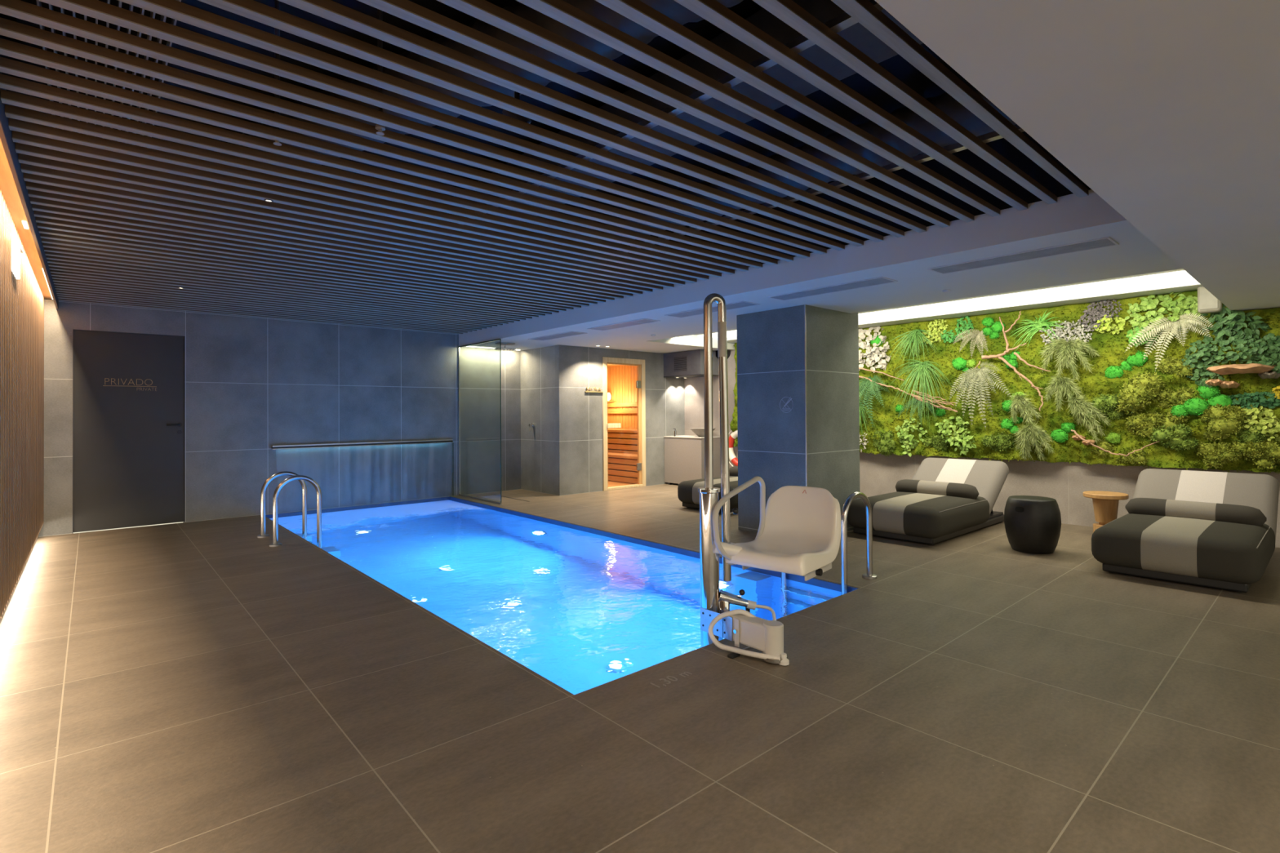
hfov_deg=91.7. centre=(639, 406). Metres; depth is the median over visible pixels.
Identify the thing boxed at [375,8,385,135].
sprinkler
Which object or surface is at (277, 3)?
sprinkler
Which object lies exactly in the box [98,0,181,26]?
ceiling vent
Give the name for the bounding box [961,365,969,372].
moss ball
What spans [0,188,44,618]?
cladding
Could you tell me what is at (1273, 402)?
clump
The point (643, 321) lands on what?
ceiling vent
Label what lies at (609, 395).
lamp
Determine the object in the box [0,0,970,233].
ceiling
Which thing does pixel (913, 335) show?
grass tuft
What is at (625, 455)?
bench
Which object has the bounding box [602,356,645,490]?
door
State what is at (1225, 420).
moss mound
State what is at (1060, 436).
moss ball
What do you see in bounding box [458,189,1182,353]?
ceiling
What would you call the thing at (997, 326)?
moss ball
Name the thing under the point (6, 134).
trim
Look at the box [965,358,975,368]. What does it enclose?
moss ball
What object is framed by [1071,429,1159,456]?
branch
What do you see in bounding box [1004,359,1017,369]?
moss ball
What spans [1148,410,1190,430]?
moss mound
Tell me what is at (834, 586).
trim
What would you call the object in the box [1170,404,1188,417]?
moss ball
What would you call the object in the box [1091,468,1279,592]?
sun lounger
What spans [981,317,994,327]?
moss ball
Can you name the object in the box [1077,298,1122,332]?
clump
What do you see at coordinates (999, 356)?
branch
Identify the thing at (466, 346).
recessed light
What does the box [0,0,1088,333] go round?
ceiling
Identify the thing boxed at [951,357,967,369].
moss ball
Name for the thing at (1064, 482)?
wall
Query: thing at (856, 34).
air duct
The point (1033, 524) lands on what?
stool
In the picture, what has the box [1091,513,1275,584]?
seat cushion
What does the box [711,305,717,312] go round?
ceiling vent
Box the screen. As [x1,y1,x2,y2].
[457,338,502,504]
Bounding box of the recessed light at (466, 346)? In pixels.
[466,346,519,350]
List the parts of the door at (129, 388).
handle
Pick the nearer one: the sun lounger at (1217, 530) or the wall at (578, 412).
the sun lounger at (1217, 530)
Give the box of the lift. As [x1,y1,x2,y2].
[697,293,841,666]
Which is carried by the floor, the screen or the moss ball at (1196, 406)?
the screen
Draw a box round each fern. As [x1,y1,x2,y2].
[858,374,889,429]
[898,395,936,425]
[949,360,1011,428]
[953,328,987,355]
[1124,312,1213,371]
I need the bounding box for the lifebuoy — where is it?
[728,430,737,466]
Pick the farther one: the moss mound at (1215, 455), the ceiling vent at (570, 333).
the ceiling vent at (570, 333)
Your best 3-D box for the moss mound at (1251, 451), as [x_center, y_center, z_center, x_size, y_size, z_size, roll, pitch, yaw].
[5.419,0.389,5.470,0.174,0.234,0.348,0,-1,-41]
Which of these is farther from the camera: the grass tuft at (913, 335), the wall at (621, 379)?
the wall at (621, 379)
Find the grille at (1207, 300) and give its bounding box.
[1200,285,1217,309]
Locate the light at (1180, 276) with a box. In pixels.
[697,270,1195,337]
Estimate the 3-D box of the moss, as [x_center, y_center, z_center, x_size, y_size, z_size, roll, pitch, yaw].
[4.019,-0.228,7.005,0.296,1.690,7.772,0,-1,-41]
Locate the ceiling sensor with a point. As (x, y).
(944, 291)
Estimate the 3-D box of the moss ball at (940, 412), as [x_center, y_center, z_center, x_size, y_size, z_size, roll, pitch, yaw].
[3.654,0.064,7.552,0.069,0.120,0.142,0,-1,-41]
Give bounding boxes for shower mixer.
[528,422,534,431]
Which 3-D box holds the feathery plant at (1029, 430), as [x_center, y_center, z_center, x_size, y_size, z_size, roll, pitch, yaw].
[4.214,0.350,6.662,0.222,0.502,0.421,0,-1,-41]
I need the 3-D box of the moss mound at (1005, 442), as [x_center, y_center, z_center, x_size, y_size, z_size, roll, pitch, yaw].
[4.047,0.395,7.012,0.184,0.252,0.352,0,-1,-41]
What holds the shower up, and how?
attached to the ceiling at (906, 260)
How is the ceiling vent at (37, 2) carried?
in the ceiling at (123, 224)
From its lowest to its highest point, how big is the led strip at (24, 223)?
0.007 m
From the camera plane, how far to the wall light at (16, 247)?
3.79 m
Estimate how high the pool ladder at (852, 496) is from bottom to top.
1.694 m
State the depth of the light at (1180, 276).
6.27 m
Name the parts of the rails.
rail, rail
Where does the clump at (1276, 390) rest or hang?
attached to the moss
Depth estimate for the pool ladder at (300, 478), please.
6.03 m
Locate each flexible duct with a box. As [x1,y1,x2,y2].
[201,0,742,178]
[542,84,1016,247]
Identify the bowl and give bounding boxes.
[690,427,715,436]
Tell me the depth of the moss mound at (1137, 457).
6.07 m
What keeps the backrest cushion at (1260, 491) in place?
on the sun lounger at (1217, 530)
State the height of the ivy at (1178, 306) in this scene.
0.485 m
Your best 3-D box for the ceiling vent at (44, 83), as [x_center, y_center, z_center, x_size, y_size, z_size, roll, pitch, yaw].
[-2.363,-1.411,2.742,0.389,0.100,0.018,0,-1,-41]
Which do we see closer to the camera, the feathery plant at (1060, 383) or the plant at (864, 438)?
the feathery plant at (1060, 383)
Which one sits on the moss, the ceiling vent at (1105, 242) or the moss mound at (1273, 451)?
the moss mound at (1273, 451)
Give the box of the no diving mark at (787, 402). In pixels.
[779,396,793,413]
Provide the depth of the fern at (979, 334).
7.17 m
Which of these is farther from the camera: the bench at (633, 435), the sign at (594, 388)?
the bench at (633, 435)
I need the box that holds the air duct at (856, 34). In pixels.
[437,0,923,226]
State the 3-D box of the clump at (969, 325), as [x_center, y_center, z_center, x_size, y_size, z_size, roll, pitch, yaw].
[3.765,-0.926,7.387,0.127,0.321,0.387,0,-1,-41]
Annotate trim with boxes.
[0,71,58,308]
[0,138,52,299]
[265,497,857,592]
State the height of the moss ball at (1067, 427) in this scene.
0.132 m
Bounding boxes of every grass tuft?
[858,399,876,437]
[886,328,936,373]
[890,360,952,426]
[1009,309,1065,351]
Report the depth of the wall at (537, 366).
9.58 m
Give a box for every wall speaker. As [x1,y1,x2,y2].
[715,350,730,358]
[1197,285,1222,313]
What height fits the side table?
0.418 m
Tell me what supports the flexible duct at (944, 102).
hanging from the ceiling at (898, 66)
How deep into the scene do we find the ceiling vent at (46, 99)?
2.97 m
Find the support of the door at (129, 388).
in the wall at (254, 384)
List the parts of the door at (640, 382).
handle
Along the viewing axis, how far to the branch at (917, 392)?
7.54 m
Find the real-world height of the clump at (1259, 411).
0.342 m
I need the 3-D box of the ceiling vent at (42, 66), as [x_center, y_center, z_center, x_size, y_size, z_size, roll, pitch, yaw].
[-2.248,-1.413,2.612,0.390,0.100,0.023,0,-1,-41]
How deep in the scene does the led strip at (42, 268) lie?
5.53 m
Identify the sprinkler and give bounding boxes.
[273,0,281,146]
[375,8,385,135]
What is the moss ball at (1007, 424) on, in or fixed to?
attached to the moss
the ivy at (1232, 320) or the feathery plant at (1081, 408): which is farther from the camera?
the feathery plant at (1081, 408)
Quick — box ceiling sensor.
[942,289,951,293]
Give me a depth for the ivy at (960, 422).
7.32 m
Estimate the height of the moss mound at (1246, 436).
0.274 m
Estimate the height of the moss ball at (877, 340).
0.164 m
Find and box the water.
[279,500,842,694]
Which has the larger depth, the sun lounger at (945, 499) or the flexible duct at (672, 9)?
the sun lounger at (945, 499)
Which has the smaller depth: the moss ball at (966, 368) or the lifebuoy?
the moss ball at (966, 368)
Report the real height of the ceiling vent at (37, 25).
0.100 m
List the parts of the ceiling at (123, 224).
cross rail, cross rail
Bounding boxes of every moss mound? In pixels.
[871,429,895,456]
[923,433,947,452]
[981,431,1016,453]
[1088,392,1125,420]
[1091,438,1115,458]
[1114,371,1164,415]
[1115,447,1150,466]
[1124,412,1164,439]
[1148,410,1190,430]
[1148,423,1198,451]
[1155,355,1195,377]
[1155,386,1195,408]
[1193,441,1241,468]
[1198,403,1248,441]
[1229,439,1272,462]
[1231,422,1275,444]
[1251,440,1279,470]
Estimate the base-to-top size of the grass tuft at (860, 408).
0.675 m
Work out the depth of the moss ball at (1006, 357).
7.01 m
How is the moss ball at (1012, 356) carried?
attached to the moss
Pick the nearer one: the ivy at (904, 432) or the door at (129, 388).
the door at (129, 388)
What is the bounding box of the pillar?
[736,304,859,533]
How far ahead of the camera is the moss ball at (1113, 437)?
6.25 m
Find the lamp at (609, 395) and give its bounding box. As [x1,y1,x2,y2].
[607,392,615,401]
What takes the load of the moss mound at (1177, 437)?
on the moss
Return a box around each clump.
[917,318,948,344]
[940,315,973,342]
[1039,319,1092,346]
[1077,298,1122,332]
[1227,391,1279,408]
[1235,404,1279,441]
[1270,385,1279,399]
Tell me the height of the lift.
2.765 m
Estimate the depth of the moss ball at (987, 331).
7.15 m
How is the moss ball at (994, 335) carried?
on the moss
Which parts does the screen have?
wall rail, rail, rail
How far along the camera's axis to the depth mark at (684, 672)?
2.83 m
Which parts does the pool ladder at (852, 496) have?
rail, rail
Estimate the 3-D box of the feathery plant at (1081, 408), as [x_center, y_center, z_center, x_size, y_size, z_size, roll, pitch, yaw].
[4.560,0.108,6.333,0.238,0.556,0.411,0,-1,-44]
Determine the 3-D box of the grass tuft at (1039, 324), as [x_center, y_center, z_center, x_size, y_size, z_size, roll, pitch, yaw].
[4.263,-0.808,6.670,0.591,0.457,0.212,-1,-1,44]
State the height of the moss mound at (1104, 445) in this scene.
0.227 m
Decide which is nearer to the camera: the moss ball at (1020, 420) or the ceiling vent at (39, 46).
the ceiling vent at (39, 46)
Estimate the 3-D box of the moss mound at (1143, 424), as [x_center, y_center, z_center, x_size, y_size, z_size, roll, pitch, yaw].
[4.914,0.184,6.049,0.302,0.281,0.177,-1,-1,34]
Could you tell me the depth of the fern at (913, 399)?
7.65 m
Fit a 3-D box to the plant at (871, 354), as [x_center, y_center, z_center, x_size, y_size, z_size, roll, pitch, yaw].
[3.021,-0.765,8.185,0.191,0.644,0.555,0,-1,-41]
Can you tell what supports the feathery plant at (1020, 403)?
attached to the moss
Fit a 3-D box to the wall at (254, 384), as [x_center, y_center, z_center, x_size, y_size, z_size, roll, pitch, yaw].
[-4.025,-0.211,8.257,6.100,3.140,0.200,0,-1,-41]
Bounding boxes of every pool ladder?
[257,471,321,546]
[781,491,877,594]
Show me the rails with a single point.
(614, 404)
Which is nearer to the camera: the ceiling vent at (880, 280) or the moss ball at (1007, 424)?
the ceiling vent at (880, 280)
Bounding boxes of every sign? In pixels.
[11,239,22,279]
[585,386,603,392]
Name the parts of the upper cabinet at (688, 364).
grille frame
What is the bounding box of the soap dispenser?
[673,428,676,436]
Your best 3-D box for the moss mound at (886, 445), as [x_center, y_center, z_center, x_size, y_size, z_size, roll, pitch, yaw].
[3.153,0.469,8.032,0.189,0.359,0.336,0,-1,-41]
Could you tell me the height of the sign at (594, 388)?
0.081 m
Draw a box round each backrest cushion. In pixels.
[911,457,1008,515]
[1132,468,1279,542]
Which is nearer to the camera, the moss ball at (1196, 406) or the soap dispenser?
the moss ball at (1196, 406)
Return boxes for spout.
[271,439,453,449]
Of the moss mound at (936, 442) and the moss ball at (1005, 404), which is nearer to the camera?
the moss ball at (1005, 404)
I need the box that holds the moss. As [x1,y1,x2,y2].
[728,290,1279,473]
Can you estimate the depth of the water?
4.54 m
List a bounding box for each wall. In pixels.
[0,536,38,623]
[38,298,520,537]
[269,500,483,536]
[520,345,555,495]
[555,345,684,495]
[606,131,1091,273]
[607,364,637,472]
[684,349,1279,547]
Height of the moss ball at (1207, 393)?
0.162 m
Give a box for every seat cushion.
[847,491,989,538]
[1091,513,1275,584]
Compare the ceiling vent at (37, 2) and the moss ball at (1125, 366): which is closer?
the ceiling vent at (37, 2)
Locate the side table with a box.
[1083,490,1128,532]
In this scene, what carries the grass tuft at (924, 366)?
on the moss
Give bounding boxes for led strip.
[22,220,28,229]
[41,267,53,299]
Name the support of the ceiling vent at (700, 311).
in the ceiling at (906, 260)
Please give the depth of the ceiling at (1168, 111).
1.76 m
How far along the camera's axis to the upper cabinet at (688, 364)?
10.19 m
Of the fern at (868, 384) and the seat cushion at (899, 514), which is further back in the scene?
the fern at (868, 384)
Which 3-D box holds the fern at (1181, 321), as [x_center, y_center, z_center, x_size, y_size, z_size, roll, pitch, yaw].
[5.007,-0.611,5.887,0.156,0.541,0.662,0,-1,-41]
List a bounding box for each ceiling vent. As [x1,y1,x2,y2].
[31,0,176,48]
[35,23,171,66]
[38,45,167,84]
[40,65,164,98]
[43,82,160,113]
[45,98,157,126]
[48,113,155,137]
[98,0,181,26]
[528,331,586,340]
[586,318,660,330]
[664,307,703,317]
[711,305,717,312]
[725,301,759,310]
[767,276,897,300]
[927,236,1119,274]
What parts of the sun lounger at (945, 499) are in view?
frame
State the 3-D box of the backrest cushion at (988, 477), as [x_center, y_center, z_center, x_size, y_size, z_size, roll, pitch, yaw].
[3.436,0.871,6.813,0.920,0.202,0.840,-1,34,49]
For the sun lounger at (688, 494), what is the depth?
7.77 m
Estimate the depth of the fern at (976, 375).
7.08 m
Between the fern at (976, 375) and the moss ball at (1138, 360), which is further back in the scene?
the fern at (976, 375)
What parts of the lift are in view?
post, perforated plate, swing arm, knob, arm rail, valve knob, seat, seat frame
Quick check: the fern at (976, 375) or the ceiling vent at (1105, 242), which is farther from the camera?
the fern at (976, 375)
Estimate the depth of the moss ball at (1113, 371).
6.23 m
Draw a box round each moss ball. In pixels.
[869,335,883,346]
[895,404,903,413]
[935,408,946,416]
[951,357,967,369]
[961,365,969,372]
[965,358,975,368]
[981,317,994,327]
[982,326,992,336]
[989,331,999,338]
[991,320,1005,332]
[1000,418,1014,429]
[1001,354,1010,362]
[1001,400,1013,412]
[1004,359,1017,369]
[1008,351,1020,359]
[1008,425,1018,433]
[1010,391,1024,400]
[1010,416,1023,423]
[1049,428,1068,443]
[1060,422,1076,432]
[1104,365,1124,378]
[1104,431,1121,444]
[1120,360,1132,371]
[1125,350,1147,366]
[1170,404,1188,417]
[1182,397,1210,415]
[1195,384,1220,399]
[1206,393,1233,406]
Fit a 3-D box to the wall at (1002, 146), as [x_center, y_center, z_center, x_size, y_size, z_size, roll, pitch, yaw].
[-0.005,-1.490,6.293,0.077,0.670,8.095,0,-1,-41]
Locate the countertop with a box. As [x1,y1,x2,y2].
[663,435,719,438]
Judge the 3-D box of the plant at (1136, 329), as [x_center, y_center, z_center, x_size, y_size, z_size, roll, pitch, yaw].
[4.916,-0.688,6.062,0.148,0.209,0.295,0,-1,-41]
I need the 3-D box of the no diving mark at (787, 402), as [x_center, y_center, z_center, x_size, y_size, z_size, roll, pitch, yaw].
[1.413,-0.021,5.993,0.010,0.154,0.154,0,-1,-41]
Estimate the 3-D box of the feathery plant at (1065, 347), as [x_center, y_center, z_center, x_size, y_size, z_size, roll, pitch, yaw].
[4.447,-0.507,6.483,0.254,0.520,0.564,0,-1,-41]
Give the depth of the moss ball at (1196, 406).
5.72 m
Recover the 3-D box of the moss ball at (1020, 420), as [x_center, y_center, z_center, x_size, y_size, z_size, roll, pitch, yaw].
[4.189,0.144,6.901,0.076,0.126,0.140,0,-1,-41]
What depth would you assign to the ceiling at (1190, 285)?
6.49 m
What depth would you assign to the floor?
2.50 m
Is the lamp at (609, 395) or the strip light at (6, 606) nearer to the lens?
the strip light at (6, 606)
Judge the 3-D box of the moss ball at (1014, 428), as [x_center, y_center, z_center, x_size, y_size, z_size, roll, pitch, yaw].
[4.160,0.253,6.902,0.066,0.115,0.131,0,-1,-41]
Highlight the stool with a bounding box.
[1004,495,1061,554]
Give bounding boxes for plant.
[858,325,891,373]
[859,432,868,452]
[1007,391,1041,425]
[1013,421,1054,462]
[1040,333,1101,380]
[1043,373,1088,412]
[1066,393,1111,443]
[1093,314,1125,334]
[1125,326,1159,346]
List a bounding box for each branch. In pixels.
[858,367,957,412]
[911,390,957,411]
[974,310,1050,410]
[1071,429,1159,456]
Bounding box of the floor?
[0,474,1279,852]
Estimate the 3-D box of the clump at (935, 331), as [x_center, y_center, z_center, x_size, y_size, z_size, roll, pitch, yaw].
[3.559,-0.936,7.592,0.396,0.358,0.128,-1,-1,39]
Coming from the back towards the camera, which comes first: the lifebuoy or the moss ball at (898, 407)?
the lifebuoy
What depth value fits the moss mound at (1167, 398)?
5.88 m
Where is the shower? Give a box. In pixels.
[494,342,515,351]
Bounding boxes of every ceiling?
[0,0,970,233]
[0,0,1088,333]
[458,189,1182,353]
[695,268,1202,342]
[875,0,1279,311]
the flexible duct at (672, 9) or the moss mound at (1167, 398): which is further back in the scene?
the moss mound at (1167, 398)
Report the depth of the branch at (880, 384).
7.93 m
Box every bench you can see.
[607,428,637,453]
[608,452,637,484]
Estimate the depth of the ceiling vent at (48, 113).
3.10 m
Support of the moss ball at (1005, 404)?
attached to the moss
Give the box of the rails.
[607,402,637,413]
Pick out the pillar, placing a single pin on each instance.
(807, 354)
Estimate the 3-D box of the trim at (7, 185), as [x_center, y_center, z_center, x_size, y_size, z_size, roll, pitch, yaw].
[-1.992,-1.192,1.760,0.143,0.040,12.250,0,-1,-41]
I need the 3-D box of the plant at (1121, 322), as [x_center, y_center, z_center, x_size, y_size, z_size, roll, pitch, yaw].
[4.733,-0.833,6.265,0.252,0.209,0.110,-1,-1,19]
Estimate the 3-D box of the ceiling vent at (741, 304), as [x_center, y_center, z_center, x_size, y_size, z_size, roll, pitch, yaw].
[0.895,-0.955,5.838,0.265,0.006,0.408,0,-1,-41]
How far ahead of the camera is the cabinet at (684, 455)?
10.19 m
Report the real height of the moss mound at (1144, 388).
0.435 m
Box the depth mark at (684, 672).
[650,671,692,688]
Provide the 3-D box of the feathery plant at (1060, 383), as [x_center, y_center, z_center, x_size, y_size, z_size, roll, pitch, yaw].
[4.424,-0.144,6.504,0.230,0.454,0.418,0,-1,-41]
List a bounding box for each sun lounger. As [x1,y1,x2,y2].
[677,466,737,512]
[847,457,1008,545]
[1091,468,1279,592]
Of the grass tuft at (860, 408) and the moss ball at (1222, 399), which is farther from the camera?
the grass tuft at (860, 408)
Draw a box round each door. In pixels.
[72,328,185,533]
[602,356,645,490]
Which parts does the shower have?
ceiling plate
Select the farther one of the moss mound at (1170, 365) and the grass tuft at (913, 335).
the grass tuft at (913, 335)
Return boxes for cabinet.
[663,349,719,377]
[663,435,720,485]
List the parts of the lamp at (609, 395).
lamp shade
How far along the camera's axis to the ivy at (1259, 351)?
5.58 m
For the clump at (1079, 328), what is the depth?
6.54 m
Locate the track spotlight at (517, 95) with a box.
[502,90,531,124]
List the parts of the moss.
bracket fungus, bracket fungus, bracket fungus, bracket fungus, bracket fungus, bracket fungus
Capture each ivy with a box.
[895,417,927,457]
[934,416,976,455]
[1124,291,1203,337]
[1181,330,1279,387]
[1197,304,1271,340]
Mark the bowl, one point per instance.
(700, 432)
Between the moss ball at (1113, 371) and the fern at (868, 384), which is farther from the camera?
the fern at (868, 384)
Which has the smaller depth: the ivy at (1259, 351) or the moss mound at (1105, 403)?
the ivy at (1259, 351)
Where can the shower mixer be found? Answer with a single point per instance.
(532, 424)
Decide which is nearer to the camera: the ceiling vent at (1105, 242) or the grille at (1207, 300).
the ceiling vent at (1105, 242)
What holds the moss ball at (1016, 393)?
attached to the moss

